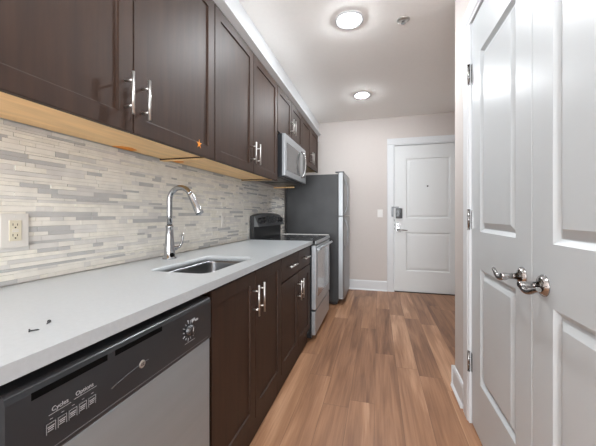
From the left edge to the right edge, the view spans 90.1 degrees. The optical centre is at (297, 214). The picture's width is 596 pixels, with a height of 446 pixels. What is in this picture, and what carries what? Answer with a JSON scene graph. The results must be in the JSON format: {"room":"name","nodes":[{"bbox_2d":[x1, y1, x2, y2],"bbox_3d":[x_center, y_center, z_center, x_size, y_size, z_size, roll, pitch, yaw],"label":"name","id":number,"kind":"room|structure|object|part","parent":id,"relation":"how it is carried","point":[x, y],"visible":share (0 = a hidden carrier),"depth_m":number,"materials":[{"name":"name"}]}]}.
{"room":"kitchen","nodes":[
{"label":"kitchen","id":0,"kind":"room"},
{"bbox_2d":[0,118,285,286],"bbox_3d":[-1.066,-0.151,0.892,0.129,2.607,8.407,0,0,15],"label":"wall","id":1,"kind":"structure","parent":0,"point":[90,205],"depth_m":1.33,"materials":[{"name":"tile"}]},
{"bbox_2d":[0,214,28,248],"bbox_3d":[-0.963,0.055,1.013,0.008,0.116,0.082,0,0,15],"label":"wall outlet","id":2,"kind":"object","parent":1,"relation":"attached to","point":[14,228],"visible":1,"depth_m":1.01,"materials":[{"name":"beige plastic"}]},
{"bbox_2d":[9,220,20,240],"bbox_3d":[-0.961,0.055,1.012,0.002,0.070,0.035,0,0,15],"label":"receptacle","id":3,"kind":"object","parent":2,"relation":"attached to","point":[14,225],"depth_m":1.01,"materials":[{"name":"beige plastic"}]},
{"bbox_2d":[0,0,213,160],"bbox_3d":[-0.741,-0.723,1.117,0.382,0.856,1.110,0,0,15],"label":"upper cabinet","id":4,"kind":"object","parent":1,"relation":"attached to","point":[137,76],"visible":1,"depth_m":1.04,"materials":[{"name":"brown wood"}]},
{"bbox_3d":[-0.677,-0.723,0.812,0.019,0.855,0.551,0,0,15],"label":"door","id":5,"kind":"part","parent":4,"relation":"part of","materials":[{"name":"brown wood"}]},
{"bbox_3d":[-0.772,-0.317,1.126,0.316,0.024,1.110,0,0,15],"label":"panel","id":6,"kind":"part","parent":4,"relation":"part of","materials":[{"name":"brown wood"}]},
{"bbox_3d":[-0.586,-0.423,1.036,0.041,0.148,0.010,0,0,15],"label":"handle","id":7,"kind":"part","parent":4,"relation":"part of","materials":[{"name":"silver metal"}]},
{"bbox_3d":[-0.566,-0.423,1.110,0.041,0.148,0.010,0,0,15],"label":"handle","id":8,"kind":"part","parent":4,"relation":"part of","materials":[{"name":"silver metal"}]},
{"bbox_3d":[-0.533,-0.723,1.349,0.019,0.855,0.551,0,0,15],"label":"door","id":9,"kind":"part","parent":4,"relation":"part of","materials":[{"name":"brown wood"}]},
{"bbox_2d":[213,0,320,135],"bbox_3d":[-0.370,-1.162,2.502,0.395,0.020,3.980,0,0,15],"label":"crown molding","id":10,"kind":"structure","parent":4,"relation":"attached to","point":[222,5],"depth_m":2.14,"materials":[{"name":"white paint"}]},
{"bbox_2d":[163,3,276,180],"bbox_3d":[-0.460,-0.723,2.159,0.382,0.856,1.040,0,0,15],"label":"upper cabinet","id":11,"kind":"object","parent":1,"relation":"attached to","point":[245,92],"visible":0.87,"depth_m":1.96,"materials":[{"name":"brown wood"}]},
{"bbox_3d":[-0.492,-0.317,2.168,0.316,0.024,1.040,0,0,15],"label":"panel","id":12,"kind":"part","parent":11,"relation":"part of","materials":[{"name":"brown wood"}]},
{"bbox_3d":[-0.392,-0.723,1.871,0.019,0.855,0.516,0,0,15],"label":"door","id":13,"kind":"part","parent":11,"relation":"part of","materials":[{"name":"brown wood"}]},
{"bbox_3d":[-0.305,-0.431,2.078,0.041,0.148,0.010,0,0,15],"label":"handle","id":14,"kind":"part","parent":11,"relation":"part of","materials":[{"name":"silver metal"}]},
{"bbox_3d":[-0.285,-0.431,2.151,0.041,0.148,0.010,0,0,15],"label":"handle","id":15,"kind":"part","parent":11,"relation":"part of","materials":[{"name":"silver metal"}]},
{"bbox_3d":[-0.257,-0.723,2.374,0.019,0.855,0.516,0,0,15],"label":"door","id":16,"kind":"part","parent":11,"relation":"part of","materials":[{"name":"brown wood"}]},
{"bbox_2d":[221,213,225,227],"bbox_3d":[-0.594,0.045,2.382,0.007,0.116,0.072,0,0,15],"label":"wall outlet","id":17,"kind":"object","parent":1,"relation":"attached to","point":[223,215],"visible":1,"depth_m":2.37,"materials":[{"name":"beige plastic"}]},
{"bbox_2d":[225,0,318,141],"bbox_3d":[-0.373,-1.307,2.688,0.292,0.295,4.337,0,0,15],"label":"trim","id":18,"kind":"structure","parent":1,"relation":"attached to","point":[236,7],"depth_m":2.52,"materials":[{"name":"white paint"}]},
{"bbox_2d":[277,85,301,146],"bbox_3d":[-0.210,-0.945,3.084,0.382,0.412,0.856,0,0,15],"label":"upper cabinet","id":19,"kind":"object","parent":1,"relation":"attached to","point":[289,119],"visible":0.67,"depth_m":2.96,"materials":[{"name":"brown wood"}]},
{"bbox_2d":[258,133,306,185],"bbox_3d":[-0.173,-0.532,3.084,0.449,0.395,0.785,0,0,15],"label":"microwave","id":20,"kind":"object","parent":19,"relation":"attached to","point":[291,158],"visible":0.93,"depth_m":2.89,"materials":[{"name":"metal"}]},
{"bbox_3d":[-0.050,-0.540,2.962,0.030,0.379,0.615,0,0,15],"label":"door","id":21,"kind":"part","parent":20,"relation":"part of","materials":[{"name":"metal"}]},
{"bbox_3d":[0.053,-0.540,3.342,0.030,0.379,0.168,0,0,15],"label":"control panel","id":22,"kind":"part","parent":20,"relation":"part of","materials":[{"name":"metal"}]},
{"bbox_3d":[0.063,-0.537,3.214,0.061,0.295,0.022,0,0,15],"label":"handle","id":23,"kind":"part","parent":20,"relation":"part of","materials":[{"name":"silver metal"}]},
{"bbox_3d":[-0.131,-0.945,2.840,0.019,0.411,0.424,0,0,15],"label":"door","id":24,"kind":"part","parent":19,"relation":"part of","materials":[{"name":"brown wood"}]},
{"bbox_3d":[-0.019,-0.945,3.255,0.019,0.411,0.424,0,0,15],"label":"door","id":25,"kind":"part","parent":19,"relation":"part of","materials":[{"name":"brown wood"}]},
{"bbox_2d":[302,116,317,172],"bbox_3d":[0.026,-0.882,3.962,0.382,0.539,0.954,0,0,15],"label":"upper cabinet","id":26,"kind":"object","parent":1,"relation":"attached to","point":[309,137],"visible":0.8,"depth_m":3.90,"materials":[{"name":"brown wood"}]},
{"bbox_3d":[0.099,-0.881,3.695,0.019,0.538,0.473,0,0,15],"label":"door","id":27,"kind":"part","parent":26,"relation":"part of","materials":[{"name":"brown wood"}]},
{"bbox_3d":[-0.006,-0.634,3.970,0.316,0.024,0.954,0,0,15],"label":"panel","id":28,"kind":"part","parent":26,"relation":"part of","materials":[{"name":"brown wood"}]},
{"bbox_3d":[0.224,-0.881,4.156,0.019,0.538,0.473,0,0,15],"label":"door","id":29,"kind":"part","parent":26,"relation":"part of","materials":[{"name":"brown wood"}]},
{"bbox_2d":[239,0,454,122],"bbox_3d":[0.267,-1.504,0.532,2.890,0.100,8.407,0,0,15],"label":"ceiling","id":30,"kind":"structure","parent":0,"point":[408,69],"depth_m":2.71,"materials":[{"name":"paint"}]},
{"bbox_2d":[335,10,363,28],"bbox_3d":[0.383,-1.442,2.222,0.212,0.024,0.212,0,0,15],"label":"recessed light","id":31,"kind":"object","parent":30,"relation":"in","point":[349,19],"visible":1,"depth_m":2.20,"materials":[{"name":"white glass"}]},
{"bbox_2d":[340,14,357,26],"bbox_3d":[0.383,-1.442,2.222,0.134,0.024,0.134,0,0,15],"label":"diffuser","id":32,"kind":"object","parent":31,"relation":"attached to","point":[346,20],"depth_m":2.20,"materials":[{"name":"white plastic"}]},
{"bbox_2d":[353,91,370,98],"bbox_3d":[0.780,-1.442,3.622,0.212,0.024,0.212,0,0,15],"label":"recessed light","id":33,"kind":"object","parent":30,"relation":"in","point":[359,95],"visible":1,"depth_m":3.59,"materials":[{"name":"white glass"}]},
{"bbox_2d":[357,93,367,97],"bbox_3d":[0.780,-1.442,3.622,0.134,0.024,0.134,0,0,15],"label":"diffuser","id":34,"kind":"object","parent":33,"relation":"attached to","point":[359,95],"depth_m":3.59,"materials":[{"name":"white"}]},
{"bbox_2d":[397,16,409,24],"bbox_3d":[0.786,-1.440,2.222,0.092,0.027,0.092,0,0,15],"label":"sprinkler","id":35,"kind":"object","parent":30,"relation":"attached to","point":[402,20],"visible":1,"depth_m":2.21,"materials":[{"name":"silver metal"}]},
{"bbox_2d":[249,289,482,445],"bbox_3d":[0.267,1.203,0.532,2.890,0.100,8.407,0,0,15],"label":"floor","id":36,"kind":"structure","parent":0,"point":[376,369],"depth_m":2.04,"materials":[{"name":"wood"}]},
{"bbox_2d":[0,296,210,445],"bbox_3d":[-0.661,0.722,0.836,0.600,0.862,0.601,0,0,15],"label":"dishwasher","id":37,"kind":"object","parent":36,"relation":"on","point":[146,383],"visible":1,"depth_m":0.70,"materials":[{"name":"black metal"}]},
{"bbox_2d":[46,420,55,435],"bbox_3d":[-0.446,0.385,0.538,0.001,0.018,0.016,0,0,15],"label":"print","id":38,"kind":"object","parent":37,"relation":"attached to","point":[50,424],"depth_m":0.54},
{"bbox_2d":[59,413,66,424],"bbox_3d":[-0.441,0.385,0.557,0.001,0.018,0.016,0,0,15],"label":"print","id":39,"kind":"object","parent":37,"relation":"attached to","point":[62,416],"depth_m":0.56},
{"bbox_2d":[49,386,95,419],"bbox_3d":[-0.436,0.365,0.580,0.001,0.011,0.094,0,0,15],"label":"print","id":40,"kind":"object","parent":37,"relation":"attached to","point":[68,405],"depth_m":0.58},
{"bbox_3d":[-0.413,0.740,0.769,0.045,0.606,0.601,0,0,15],"label":"door","id":41,"kind":"part","parent":37,"relation":"part of","materials":[{"name":"metal"}]},
{"bbox_2d":[183,318,197,344],"bbox_3d":[-0.339,0.365,0.940,0.002,0.070,0.077,0,0,15],"label":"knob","id":42,"kind":"object","parent":37,"relation":"attached to","point":[190,325],"depth_m":0.93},
{"bbox_2d":[200,259,280,445],"bbox_3d":[-0.480,0.712,1.565,0.631,0.882,0.816,0,0,15],"label":"base cabinet","id":43,"kind":"object","parent":36,"relation":"on","point":[245,339],"visible":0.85,"depth_m":1.39,"materials":[{"name":"brown wood"}]},
{"bbox_3d":[-0.275,0.654,1.298,0.019,0.738,0.404,0,0,15],"label":"door","id":44,"kind":"part","parent":43,"relation":"part of","materials":[{"name":"brown wood"}]},
{"bbox_3d":[-0.203,0.420,1.453,0.039,0.150,0.010,0,0,15],"label":"handle","id":45,"kind":"part","parent":43,"relation":"part of","materials":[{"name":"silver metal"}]},
{"bbox_3d":[-0.185,0.420,1.522,0.039,0.150,0.010,0,0,15],"label":"handle","id":46,"kind":"part","parent":43,"relation":"part of","materials":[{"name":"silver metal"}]},
{"bbox_3d":[-0.169,0.654,1.693,0.019,0.738,0.404,0,0,15],"label":"door","id":47,"kind":"part","parent":43,"relation":"part of","materials":[{"name":"brown wood"}]},
{"bbox_2d":[250,213,332,337],"bbox_3d":[-0.029,0.569,3.151,0.677,1.168,0.802,0,0,15],"label":"range","id":48,"kind":"object","parent":36,"relation":"on","point":[263,226],"visible":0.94,"depth_m":2.95,"materials":[{"name":"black metal"}]},
{"bbox_2d":[255,234,328,242],"bbox_3d":[-0.044,0.249,3.155,0.625,0.016,0.800,0,0,15],"label":"cooktop","id":49,"kind":"object","parent":48,"relation":"in","point":[315,238],"depth_m":3.11,"materials":[{"name":"black glass"}]},
{"bbox_3d":[0.241,0.991,3.078,0.035,0.213,0.778,0,0,15],"label":"storage drawer","id":50,"kind":"part","parent":48,"relation":"part of","materials":[{"name":"metal"}]},
{"bbox_3d":[0.243,0.576,3.078,0.040,0.583,0.778,0,0,15],"label":"oven door","id":51,"kind":"part","parent":48,"relation":"part of","materials":[{"name":"metal"}]},
{"bbox_3d":[0.262,0.259,3.073,0.009,0.028,0.802,0,0,15],"label":"trim","id":52,"kind":"part","parent":48,"relation":"part of","materials":[{"name":"metal"}]},
{"bbox_3d":[0.280,0.315,3.068,0.039,0.026,0.778,0,0,15],"label":"handle","id":53,"kind":"part","parent":48,"relation":"part of","materials":[{"name":"metal"}]},
{"bbox_2d":[277,246,310,394],"bbox_3d":[-0.266,0.712,2.358,0.631,0.882,0.819,0,0,15],"label":"base cabinet","id":54,"kind":"object","parent":36,"relation":"on","point":[295,267],"visible":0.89,"depth_m":2.19,"materials":[{"name":"brown wood"}]},
{"bbox_2d":[0,239,312,385],"bbox_3d":[-0.472,0.254,1.646,0.625,0.030,2.322,0,0,15],"label":"countertop","id":55,"kind":"structure","parent":54,"relation":"on","point":[84,308],"depth_m":0.87,"materials":[{"name":"stone"}]},
{"bbox_2d":[162,185,203,259],"bbox_3d":[-0.608,0.041,1.614,0.241,0.397,0.122,0,0,15],"label":"faucet","id":56,"kind":"object","parent":55,"relation":"on","point":[169,248],"visible":1,"depth_m":1.59,"materials":[{"name":"silver metal"}]},
{"bbox_3d":[-0.634,-0.049,1.595,0.156,0.219,0.028,0,0,15],"label":"spout","id":57,"kind":"part","parent":56,"relation":"part of","materials":[{"name":"silver metal"}]},
{"bbox_3d":[-0.668,0.151,1.656,0.028,0.096,0.073,0,0,29],"label":"lever handle","id":58,"kind":"part","parent":56,"relation":"part of","materials":[{"name":"silver metal"}]},
{"bbox_2d":[169,261,239,273],"bbox_3d":[-0.442,0.361,1.468,0.314,0.184,0.519,0,0,15],"label":"sink","id":59,"kind":"object","parent":55,"relation":"in","point":[207,266],"visible":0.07,"depth_m":1.70,"materials":[{"name":"metal"}]},
{"bbox_3d":[-0.061,0.361,2.094,0.019,0.152,0.413,0,0,15],"label":"drawer","id":60,"kind":"part","parent":54,"relation":"part of","materials":[{"name":"brown wood"}]},
{"bbox_3d":[-0.061,0.735,2.094,0.019,0.576,0.413,0,0,15],"label":"door","id":61,"kind":"part","parent":54,"relation":"part of","materials":[{"name":"brown wood"}]},
{"bbox_3d":[0.012,0.572,2.253,0.039,0.152,0.010,0,0,15],"label":"handle","id":62,"kind":"part","parent":54,"relation":"part of","materials":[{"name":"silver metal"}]},
{"bbox_3d":[0.046,0.361,2.490,0.019,0.152,0.398,0,0,15],"label":"drawer","id":63,"kind":"part","parent":54,"relation":"part of","materials":[{"name":"brown wood"}]},
{"bbox_3d":[0.046,0.735,2.490,0.019,0.576,0.398,0,0,15],"label":"door","id":64,"kind":"part","parent":54,"relation":"part of","materials":[{"name":"brown wood"}]},
{"bbox_2d":[286,171,349,304],"bbox_3d":[0.340,0.304,4.212,0.816,1.697,0.780,0,0,15],"label":"refrigerator","id":65,"kind":"object","parent":36,"relation":"on","point":[321,205],"visible":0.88,"depth_m":3.81,"materials":[{"name":"grey metal"}]},
{"bbox_3d":[0.650,-0.258,4.128,0.075,0.545,0.776,0,0,15],"label":"freezer door","id":66,"kind":"part","parent":65,"relation":"part of","materials":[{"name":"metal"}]},
{"bbox_3d":[0.650,0.547,4.128,0.075,1.041,0.776,0,0,15],"label":"door","id":67,"kind":"part","parent":65,"relation":"part of","materials":[{"name":"metal"}]},
{"bbox_3d":[0.616,-0.232,3.790,0.062,0.448,0.022,0,0,15],"label":"handle","id":68,"kind":"part","parent":65,"relation":"part of","materials":[{"name":"metal"}]},
{"bbox_3d":[0.617,0.248,3.790,0.061,0.388,0.022,0,0,15],"label":"handle","id":69,"kind":"part","parent":65,"relation":"part of","materials":[{"name":"metal"}]},
{"bbox_3d":[0.046,0.712,3.615,0.580,0.882,0.115,0,0,15],"label":"filler panel","id":70,"kind":"object","parent":36,"relation":"on","visible":0},
{"bbox_2d":[281,233,328,234],"bbox_3d":[0.058,0.254,3.612,0.624,0.030,0.119,0,0,15],"label":"counter strip","id":71,"kind":"object","parent":70,"relation":"on","point":[281,233],"visible":0.22,"depth_m":3.55,"materials":[{"name":"white metal"}]},
{"bbox_2d":[306,112,454,280],"bbox_3d":[1.345,-0.151,4.533,2.650,2.607,0.120,0,0,15],"label":"wall","id":72,"kind":"structure","parent":0,"point":[357,148],"depth_m":4.54,"materials":[{"name":"paint"}]},
{"bbox_2d":[349,279,386,291],"bbox_3d":[0.691,1.078,4.634,1.335,0.150,0.026,0,0,15],"label":"baseboard","id":73,"kind":"structure","parent":72,"relation":"attached to","point":[355,284],"depth_m":4.53,"materials":[{"name":"white paint"}]},
{"bbox_2d":[377,209,382,216],"bbox_3d":[1.240,-0.016,4.494,0.077,0.118,0.010,0,0,15],"label":"light switch","id":74,"kind":"object","parent":72,"relation":"attached to","point":[379,212],"visible":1,"depth_m":4.49,"materials":[{"name":"white plastic"}]},
{"bbox_2d":[387,135,454,291],"bbox_3d":[1.898,0.010,4.364,1.134,2.286,0.118,0,0,15],"label":"door frame","id":75,"kind":"structure","parent":72,"relation":"attached to","point":[391,143],"depth_m":4.44,"materials":[{"name":"white paint"}]},
{"bbox_2d":[394,290,454,295],"bbox_3d":[1.895,1.148,4.354,0.922,0.010,0.060,0,0,15],"label":"trim","id":76,"kind":"structure","parent":72,"relation":"attached to","point":[394,290],"depth_m":4.33,"materials":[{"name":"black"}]},
{"bbox_2d":[395,143,454,293],"bbox_3d":[1.888,0.058,4.328,0.918,2.166,0.108,0,0,15],"label":"door","id":77,"kind":"structure","parent":72,"relation":"in","point":[424,173],"depth_m":4.35,"materials":[{"name":"white wood"}]},
{"bbox_3d":[1.494,0.190,4.431,0.066,0.135,0.024,0,0,15],"label":"lock plate","id":78,"kind":"part","parent":77,"relation":"part of","materials":[{"name":"silver metal"}]},
{"bbox_2d":[455,0,483,380],"bbox_3d":[0.744,-0.151,0.632,0.110,2.607,2.808,0,0,15],"label":"wall","id":79,"kind":"structure","parent":0,"point":[460,5],"depth_m":1.89,"materials":[{"name":"paint"}]},
{"bbox_2d":[462,0,482,422],"bbox_3d":[0.776,-0.009,0.996,0.018,2.324,1.581,0,0,15],"label":"door frame","id":80,"kind":"structure","parent":79,"relation":"attached to","point":[473,6],"depth_m":1.67,"materials":[{"name":"white paint"}]},
{"bbox_2d":[467,0,531,445],"bbox_3d":[0.854,0.047,1.328,0.106,2.188,0.677,0,0,15],"label":"door","id":81,"kind":"structure","parent":79,"relation":"in","point":[501,66],"depth_m":1.25,"materials":[{"name":"white wood"}]},
{"bbox_3d":[0.769,0.225,1.116,0.053,0.037,0.114,0,0,15],"label":"lever","id":82,"kind":"part","parent":81,"relation":"part of","materials":[{"name":"silver metal"}]},
{"bbox_3d":[0.792,0.221,1.062,0.017,0.068,0.068,0,0,15],"label":"handle","id":83,"kind":"part","parent":81,"relation":"part of","materials":[{"name":"silver metal"}]},
{"bbox_2d":[517,0,595,445],"bbox_3d":[0.677,0.047,0.672,0.106,2.188,0.678,0,0,15],"label":"door","id":84,"kind":"structure","parent":79,"relation":"in","point":[563,284],"depth_m":0.83,"materials":[{"name":"white wood"}]},
{"bbox_3d":[0.709,0.225,0.891,0.053,0.037,0.114,0,0,15],"label":"lever","id":85,"kind":"part","parent":84,"relation":"part of","materials":[{"name":"silver metal"}]},
{"bbox_3d":[0.755,0.221,0.925,0.017,0.068,0.068,0,0,15],"label":"handle","id":86,"kind":"part","parent":84,"relation":"part of","materials":[{"name":"silver metal"}]},
{"bbox_3d":[1.551,-0.151,1.812,0.835,2.607,0.110,0,0,15],"label":"wall","id":87,"kind":"structure","parent":0,"visible":0},
{"bbox_2d":[451,365,462,408],"bbox_3d":[1.471,1.085,1.776,0.972,0.135,0.275,0,0,15],"label":"baseboard","id":88,"kind":"structure","parent":87,"relation":"attached to","point":[456,381],"depth_m":1.88,"materials":[{"name":"white paint"}]}
]}

